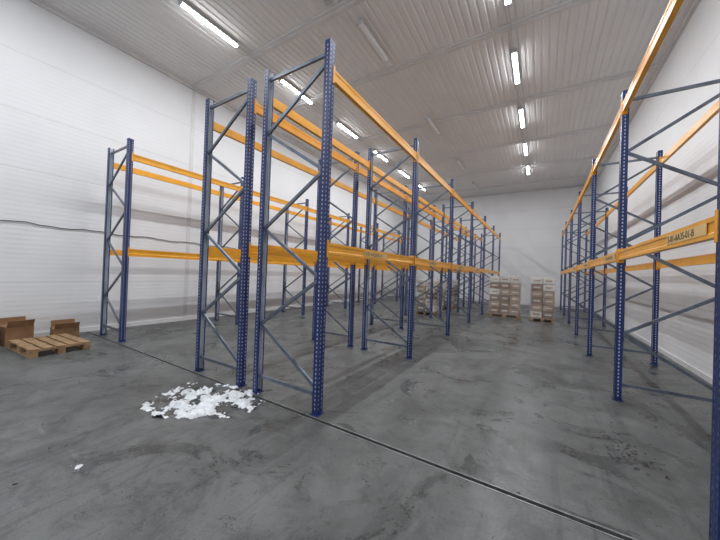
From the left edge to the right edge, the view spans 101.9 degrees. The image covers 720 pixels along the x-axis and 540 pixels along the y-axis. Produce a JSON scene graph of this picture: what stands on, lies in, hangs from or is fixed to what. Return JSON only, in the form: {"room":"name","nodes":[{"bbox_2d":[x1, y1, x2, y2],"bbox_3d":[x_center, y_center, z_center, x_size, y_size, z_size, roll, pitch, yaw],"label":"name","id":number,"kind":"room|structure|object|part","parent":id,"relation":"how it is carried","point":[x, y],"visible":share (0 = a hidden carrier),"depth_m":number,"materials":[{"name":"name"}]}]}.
{"room":"warehouse","nodes":[
{"label":"warehouse","id":0,"kind":"room"},
{"bbox_2d":[0,0,403,332],"bbox_3d":[-4.122,-1.987,10.967,0.120,7.178,28.050,2,-1,32],"label":"wall","id":1,"kind":"structure","parent":0,"point":[68,96],"depth_m":7.25,"materials":[{"name":"white metal"}]},
{"bbox_2d":[0,220,234,248],"bbox_3d":[-5.878,-0.878,8.040,0.018,0.357,15.675,2,-1,32],"label":"cable","id":2,"kind":"object","parent":1,"relation":"attached to","point":[0,220],"visible":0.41,"depth_m":6.92,"materials":[{"name":"grey rubber"}]},
{"bbox_2d":[183,90,195,316],"bbox_3d":[-5.258,-2.009,9.011,0.012,7.108,0.100,2,-1,32],"label":"trim","id":3,"kind":"structure","parent":1,"relation":"attached to","point":[193,91],"depth_m":9.00,"materials":[{"name":"white metal"}]},
{"bbox_2d":[29,0,403,203],"bbox_3d":[-3.916,-5.536,10.948,0.070,0.070,28.050,2,-1,32],"label":"trim","id":4,"kind":"structure","parent":1,"relation":"attached to","point":[44,6],"depth_m":7.98,"materials":[{"name":"white metal"}]},
{"bbox_2d":[34,294,398,336],"bbox_3d":[-4.187,1.552,10.898,0.020,0.100,28.050,2,-1,32],"label":"baseboard","id":5,"kind":"structure","parent":1,"relation":"attached to","point":[86,329],"depth_m":8.43,"materials":[{"name":"white metal"}]},
{"bbox_2d":[0,295,711,539],"bbox_3d":[0.788,1.849,7.805,11.948,0.200,28.050,2,-1,32],"label":"floor","id":6,"kind":"structure","parent":0,"point":[268,472],"depth_m":2.92,"materials":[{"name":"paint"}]},
{"bbox_2d":[0,316,34,346],"bbox_3d":[-6.835,1.212,5.814,0.469,0.501,0.382,2,-1,25],"label":"cardboard box","id":7,"kind":"object","parent":6,"relation":"on","point":[11,328],"visible":0.81,"depth_m":5.74,"materials":[{"name":"brown cardboard"}]},
{"bbox_2d":[8,333,90,358],"bbox_3d":[-5.913,1.421,5.564,1.200,0.144,0.800,2,-1,28],"label":"wooden pallet","id":8,"kind":"object","parent":6,"relation":"on","point":[53,343],"visible":1,"depth_m":5.43,"materials":[{"name":"brown wood"}]},
{"bbox_2d":[50,319,79,336],"bbox_3d":[-6.494,1.300,6.431,0.469,0.361,0.402,2,-1,35],"label":"cardboard box","id":9,"kind":"object","parent":6,"relation":"on","point":[69,326],"visible":0.82,"depth_m":6.38,"materials":[{"name":"brown cardboard"}]},
{"bbox_2d":[141,382,264,418],"bbox_3d":[-1.910,1.584,3.635,1.450,0.066,0.980,2,-1,3],"label":"paper scraps","id":10,"kind":"object","parent":6,"relation":"on","point":[206,407],"visible":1,"depth_m":3.52,"materials":[{"name":"paper"}]},
{"bbox_2d":[99,138,409,342],"bbox_3d":[-1.036,-0.434,13.628,1.159,4.340,16.861,2,-1,32],"label":"rack","id":11,"kind":"object","parent":6,"relation":"on","point":[130,157],"visible":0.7,"depth_m":7.76,"materials":[{"name":"blue metal"}]},
{"bbox_3d":[-5.442,-0.653,6.520,1.159,4.340,0.130,2,-1,32],"label":"frame","id":12,"kind":"part","parent":11,"relation":"part of","materials":[{"name":"blue paint"}]},
{"bbox_3d":[-3.973,-0.580,8.889,1.159,4.340,0.130,2,-1,32],"label":"frame","id":13,"kind":"part","parent":11,"relation":"part of","materials":[{"name":"blue paint"}]},
{"bbox_3d":[-2.505,-0.507,11.258,1.159,4.340,0.130,2,-1,32],"label":"frame","id":14,"kind":"part","parent":11,"relation":"part of","materials":[{"name":"blue paint"}]},
{"bbox_3d":[-1.036,-0.434,13.628,1.159,4.340,0.130,2,-1,32],"label":"frame","id":15,"kind":"part","parent":11,"relation":"part of","materials":[{"name":"blue paint"}]},
{"bbox_3d":[0.433,-0.361,15.997,1.159,4.340,0.130,2,-1,32],"label":"frame","id":16,"kind":"part","parent":11,"relation":"part of","materials":[{"name":"blue paint"}]},
{"bbox_3d":[1.901,-0.288,18.366,1.159,4.340,0.130,2,-1,32],"label":"frame","id":17,"kind":"part","parent":11,"relation":"part of","materials":[{"name":"blue paint"}]},
{"bbox_3d":[3.370,-0.215,20.735,1.159,4.340,0.130,2,-1,32],"label":"frame","id":18,"kind":"part","parent":11,"relation":"part of","materials":[{"name":"blue paint"}]},
{"bbox_2d":[193,77,475,387],"bbox_3d":[2.356,-0.334,11.522,1.159,4.340,16.861,2,-1,32],"label":"rack","id":19,"kind":"object","parent":6,"relation":"on","point":[247,251],"visible":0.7,"depth_m":4.74,"materials":[{"name":"blue metal"}]},
{"bbox_3d":[-2.050,-0.553,4.415,1.159,4.340,0.130,2,-1,32],"label":"frame","id":20,"kind":"part","parent":19,"relation":"part of","materials":[{"name":"blue paint"}]},
{"bbox_3d":[-0.582,-0.480,6.784,1.159,4.340,0.130,2,-1,32],"label":"frame","id":21,"kind":"part","parent":19,"relation":"part of","materials":[{"name":"blue paint"}]},
{"bbox_3d":[0.887,-0.407,9.153,1.159,4.340,0.130,2,-1,32],"label":"frame","id":22,"kind":"part","parent":19,"relation":"part of","materials":[{"name":"blue paint"}]},
{"bbox_3d":[2.356,-0.334,11.522,1.159,4.340,0.130,2,-1,32],"label":"frame","id":23,"kind":"part","parent":19,"relation":"part of","materials":[{"name":"blue paint"}]},
{"bbox_3d":[3.824,-0.261,13.892,1.159,4.340,0.130,2,-1,32],"label":"frame","id":24,"kind":"part","parent":19,"relation":"part of","materials":[{"name":"blue paint"}]},
{"bbox_3d":[5.293,-0.188,16.261,1.159,4.340,0.130,2,-1,32],"label":"frame","id":25,"kind":"part","parent":19,"relation":"part of","materials":[{"name":"blue paint"}]},
{"bbox_3d":[6.761,-0.115,18.630,1.159,4.340,0.130,2,-1,32],"label":"frame","id":26,"kind":"part","parent":19,"relation":"part of","materials":[{"name":"blue paint"}]},
{"bbox_2d":[86,331,637,539],"bbox_3d":[-1.607,1.628,3.936,11.748,0.003,0.064,2,-1,32],"label":"trim","id":27,"kind":"structure","parent":6,"relation":"in","point":[88,331],"depth_m":2.53,"materials":[{"name":"metal"}]},
{"bbox_2d":[252,38,500,416],"bbox_3d":[3.542,-0.298,10.786,1.159,4.340,16.861,2,-1,32],"label":"rack","id":28,"kind":"object","parent":6,"relation":"on","point":[326,251],"visible":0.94,"depth_m":4.04,"materials":[{"name":"blue metal"}]},
{"bbox_3d":[-0.863,-0.517,3.678,1.159,4.340,0.130,2,-1,32],"label":"frame","id":29,"kind":"part","parent":28,"relation":"part of","materials":[{"name":"blue paint"}]},
{"bbox_3d":[0.605,-0.444,6.047,1.159,4.340,0.130,2,-1,32],"label":"frame","id":30,"kind":"part","parent":28,"relation":"part of","materials":[{"name":"blue paint"}]},
{"bbox_3d":[2.074,-0.371,8.416,1.159,4.340,0.130,2,-1,32],"label":"frame","id":31,"kind":"part","parent":28,"relation":"part of","materials":[{"name":"blue paint"}]},
{"bbox_3d":[3.542,-0.298,10.786,1.159,4.340,0.130,2,-1,32],"label":"frame","id":32,"kind":"part","parent":28,"relation":"part of","materials":[{"name":"blue paint"}]},
{"bbox_3d":[5.011,-0.225,13.155,1.159,4.340,0.130,2,-1,32],"label":"frame","id":33,"kind":"part","parent":28,"relation":"part of","materials":[{"name":"blue paint"}]},
{"bbox_3d":[6.480,-0.152,15.524,1.159,4.340,0.130,2,-1,32],"label":"frame","id":34,"kind":"part","parent":28,"relation":"part of","materials":[{"name":"blue paint"}]},
{"bbox_3d":[7.948,-0.079,17.893,1.159,4.340,0.130,2,-1,32],"label":"frame","id":35,"kind":"part","parent":28,"relation":"part of","materials":[{"name":"blue paint"}]},
{"bbox_2d":[415,280,442,315],"bbox_3d":[3.023,1.140,12.655,0.831,1.461,1.211,2,-1,32],"label":"pallet","id":36,"kind":"object","parent":6,"relation":"on","point":[424,299],"visible":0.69,"depth_m":12.21,"materials":[{"name":"beige cardboard"}]},
{"bbox_2d":[442,279,457,309],"bbox_3d":[4.501,1.214,15.039,0.832,1.461,1.211,2,-1,32],"label":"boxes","id":37,"kind":"object","parent":6,"relation":"on","point":[454,282],"visible":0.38,"depth_m":14.58,"materials":[{"name":"beige cardboard"}]},
{"bbox_2d":[488,276,520,318],"bbox_3d":[6.223,1.121,12.519,1.212,1.723,0.833,2,-1,29],"label":"pallet","id":38,"kind":"object","parent":6,"relation":"on","point":[505,298],"visible":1,"depth_m":12.19,"materials":[{"name":"beige cardboard"}]},
{"bbox_2d":[530,277,554,322],"bbox_3d":[7.359,1.154,11.813,0.829,1.723,1.212,2,-1,30],"label":"pallet","id":39,"kind":"object","parent":6,"relation":"on","point":[542,299],"visible":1,"depth_m":11.33,"materials":[{"name":"beige cardboard"}]},
{"bbox_2d":[592,422,670,480],"bbox_3d":[2.651,1.766,2.997,0.498,0.007,1.028,2,-1,32],"label":"debris","id":40,"kind":"object","parent":6,"relation":"on","point":[611,422],"visible":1,"depth_m":2.80,"materials":[{"name":"black"}]},
{"bbox_2d":[560,0,719,539],"bbox_3d":[7.057,-0.195,8.575,1.159,4.340,16.861,2,-1,32],"label":"rack","id":41,"kind":"object","parent":6,"relation":"on","point":[708,229],"visible":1,"depth_m":4.06,"materials":[{"name":"blue metal"}]},
{"bbox_3d":[11.463,0.025,15.683,1.159,4.340,0.130,2,-1,32],"label":"frame","id":42,"kind":"part","parent":41,"relation":"part of","materials":[{"name":"blue paint"}]},
{"bbox_3d":[9.994,-0.048,13.313,1.159,4.340,0.130,2,-1,32],"label":"frame","id":43,"kind":"part","parent":41,"relation":"part of","materials":[{"name":"blue paint"}]},
{"bbox_3d":[8.525,-0.121,10.944,1.159,4.340,0.130,2,-1,32],"label":"frame","id":44,"kind":"part","parent":41,"relation":"part of","materials":[{"name":"blue paint"}]},
{"bbox_3d":[7.057,-0.195,8.575,1.159,4.340,0.130,2,-1,32],"label":"frame","id":45,"kind":"part","parent":41,"relation":"part of","materials":[{"name":"blue paint"}]},
{"bbox_3d":[5.588,-0.268,6.205,1.159,4.340,0.130,2,-1,32],"label":"frame","id":46,"kind":"part","parent":41,"relation":"part of","materials":[{"name":"blue paint"}]},
{"bbox_3d":[4.120,-0.341,3.836,1.159,4.340,0.130,2,-1,32],"label":"frame","id":47,"kind":"part","parent":41,"relation":"part of","materials":[{"name":"blue paint"}]},
{"bbox_3d":[2.651,-0.413,1.467,1.159,4.340,0.130,2,-1,32],"label":"frame","id":48,"kind":"part","parent":41,"relation":"part of","materials":[{"name":"blue paint"}]},
{"bbox_2d":[44,0,694,202],"bbox_3d":[1.070,-5.523,7.857,12.000,0.200,28.250,2,-1,32],"label":"ceiling","id":49,"kind":"structure","parent":0,"point":[594,40],"depth_m":7.70,"materials":[{"name":"white metal"}]},
{"bbox_2d":[179,0,275,75],"bbox_3d":[-3.003,-5.507,7.198,0.116,0.090,2.729,2,-1,32],"label":"ceiling light","id":50,"kind":"object","parent":49,"relation":"attached to","point":[185,5],"depth_m":6.56,"materials":[{"name":"white plastic"}]},
{"bbox_2d":[192,0,365,89],"bbox_3d":[-0.147,-5.458,5.949,11.748,0.050,0.200,2,-1,32],"label":"trim","id":51,"kind":"structure","parent":49,"relation":"attached to","point":[345,5],"depth_m":6.96,"materials":[{"name":"white metal"}]},
{"bbox_2d":[279,78,335,121],"bbox_3d":[-1.560,-5.435,9.526,0.116,0.090,2.729,2,-1,32],"label":"ceiling light","id":52,"kind":"object","parent":49,"relation":"attached to","point":[282,80],"depth_m":8.82,"materials":[{"name":"white plastic"}]},
{"bbox_2d":[323,0,332,5],"bbox_3d":[-0.646,-5.456,5.928,0.160,0.090,0.120,2,-1,32],"label":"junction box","id":53,"kind":"object","parent":49,"relation":"attached to","point":[327,2],"visible":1,"depth_m":5.92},
{"bbox_2d":[336,121,372,149],"bbox_3d":[-0.118,-5.364,11.853,0.116,0.090,2.729,2,-1,32],"label":"ceiling light","id":54,"kind":"object","parent":49,"relation":"attached to","point":[341,125],"depth_m":11.24,"materials":[{"name":"white plastic"}]},
{"bbox_2d":[357,18,388,62],"bbox_3d":[0.341,-5.392,6.926,0.116,0.090,1.340,2,-1,32],"label":"ceiling light","id":55,"kind":"object","parent":49,"relation":"attached to","point":[360,22],"depth_m":6.82,"materials":[{"name":"white plastic"}]},
{"bbox_2d":[374,149,398,169],"bbox_3d":[1.325,-5.292,14.180,0.116,0.090,2.729,2,-1,32],"label":"ceiling light","id":56,"kind":"object","parent":49,"relation":"attached to","point":[375,151],"depth_m":13.72,"materials":[{"name":"white plastic"}]},
{"bbox_2d":[398,169,411,179],"bbox_3d":[2.767,-5.220,16.507,0.116,0.090,2.729,2,-1,32],"label":"ceiling light","id":57,"kind":"object","parent":49,"relation":"attached to","point":[399,170],"depth_m":15.86,"materials":[{"name":"white plastic"}]},
{"bbox_2d":[255,0,593,122],"bbox_3d":[1.018,-5.400,7.828,11.748,0.050,0.200,2,-1,32],"label":"trim","id":58,"kind":"structure","parent":49,"relation":"attached to","point":[570,4],"depth_m":6.92,"materials":[{"name":"white metal"}]},
{"bbox_2d":[425,116,439,134],"bbox_3d":[2.679,-5.276,10.698,0.116,0.090,1.340,2,-1,32],"label":"ceiling light","id":59,"kind":"object","parent":49,"relation":"attached to","point":[428,118],"depth_m":10.58,"materials":[{"name":"white plastic"}]},
{"bbox_2d":[456,159,464,169],"bbox_3d":[4.912,-5.165,14.301,0.116,0.090,1.340,2,-1,32],"label":"ceiling light","id":60,"kind":"object","parent":49,"relation":"attached to","point":[457,160],"depth_m":14.24,"materials":[{"name":"white plastic"}]},
{"bbox_2d":[349,124,611,173],"bbox_3d":[4.346,-5.234,13.197,11.748,0.050,0.200,2,-1,32],"label":"trim","id":61,"kind":"structure","parent":49,"relation":"attached to","point":[605,126],"depth_m":12.05,"materials":[{"name":"grey metal"}]},
{"bbox_2d":[311,65,658,153],"bbox_3d":[2.695,-5.316,10.534,11.748,0.050,0.200,2,-1,32],"label":"trim","id":62,"kind":"structure","parent":49,"relation":"attached to","point":[653,68],"depth_m":9.13,"materials":[{"name":"white metal"}]},
{"bbox_2d":[376,154,609,188],"bbox_3d":[5.997,-5.152,15.861,11.748,0.050,0.200,2,-1,32],"label":"trim","id":63,"kind":"structure","parent":49,"relation":"attached to","point":[595,157],"depth_m":14.78,"materials":[{"name":"grey metal"}]},
{"bbox_2d":[395,174,598,198],"bbox_3d":[7.474,-5.079,18.244,11.748,0.050,0.200,2,-1,32],"label":"trim","id":64,"kind":"structure","parent":49,"relation":"attached to","point":[597,174],"depth_m":17.23,"materials":[{"name":"grey metal"}]},
{"bbox_2d":[505,0,513,49],"bbox_3d":[2.959,-5.310,5.827,0.116,0.090,2.729,2,-1,32],"label":"ceiling light","id":65,"kind":"object","parent":49,"relation":"attached to","point":[507,2],"depth_m":6.03,"materials":[{"name":"white plastic"}]},
{"bbox_2d":[511,48,520,107],"bbox_3d":[4.419,-5.237,8.182,0.116,0.090,2.729,2,-1,32],"label":"ceiling light","id":66,"kind":"object","parent":49,"relation":"attached to","point":[514,52],"depth_m":7.56,"materials":[{"name":"white plastic"}]},
{"bbox_2d":[519,106,524,141],"bbox_3d":[5.879,-5.164,10.538,0.116,0.090,2.729,2,-1,32],"label":"ceiling light","id":67,"kind":"object","parent":49,"relation":"attached to","point":[521,114],"depth_m":9.92,"materials":[{"name":"white plastic"}]},
{"bbox_2d":[523,141,527,164],"bbox_3d":[7.339,-5.092,12.893,0.116,0.090,2.729,2,-1,32],"label":"ceiling light","id":68,"kind":"object","parent":49,"relation":"attached to","point":[524,143],"depth_m":12.30,"materials":[{"name":"white plastic"}]},
{"bbox_2d":[526,164,529,180],"bbox_3d":[8.799,-5.019,15.248,0.116,0.090,2.729,2,-1,32],"label":"ceiling light","id":69,"kind":"object","parent":49,"relation":"attached to","point":[527,166],"depth_m":14.60,"materials":[{"name":"white plastic"}]},
{"bbox_2d":[404,186,591,307],"bbox_3d":[8.336,-1.468,19.805,11.988,7.178,0.120,2,-1,32],"label":"wall","id":70,"kind":"structure","parent":0,"point":[530,225],"depth_m":18.53,"materials":[{"name":"white paint"}]},
{"bbox_2d":[408,295,582,308],"bbox_3d":[8.175,2.066,19.714,11.748,0.100,0.020,2,-1,32],"label":"baseboard","id":71,"kind":"structure","parent":70,"relation":"attached to","point":[408,295],"depth_m":18.31,"materials":[{"name":"white metal"}]},
{"bbox_2d":[407,184,591,203],"bbox_3d":[8.411,-5.022,19.757,11.748,0.070,0.070,2,-1,32],"label":"trim","id":72,"kind":"structure","parent":70,"relation":"attached to","point":[589,184],"depth_m":18.70,"materials":[{"name":"white metal"}]},
{"bbox_2d":[594,0,719,377],"bbox_3d":[5.958,-1.688,4.709,0.120,7.178,28.050,2,-1,32],"label":"wall","id":73,"kind":"structure","parent":0,"point":[688,336],"depth_m":6.36,"materials":[{"name":"white metal"}]},
{"bbox_2d":[597,0,700,180],"bbox_3d":[6.003,-5.242,4.791,0.070,0.070,28.050,2,-1,32],"label":"trim","id":74,"kind":"structure","parent":73,"relation":"attached to","point":[695,4],"depth_m":7.19,"materials":[{"name":"white metal"}]},
{"bbox_2d":[594,310,712,384],"bbox_3d":[5.774,1.847,4.714,0.020,0.100,28.050,2,-1,32],"label":"baseboard","id":75,"kind":"structure","parent":73,"relation":"attached to","point":[697,372],"depth_m":6.12,"materials":[{"name":"white metal"}]}
]}

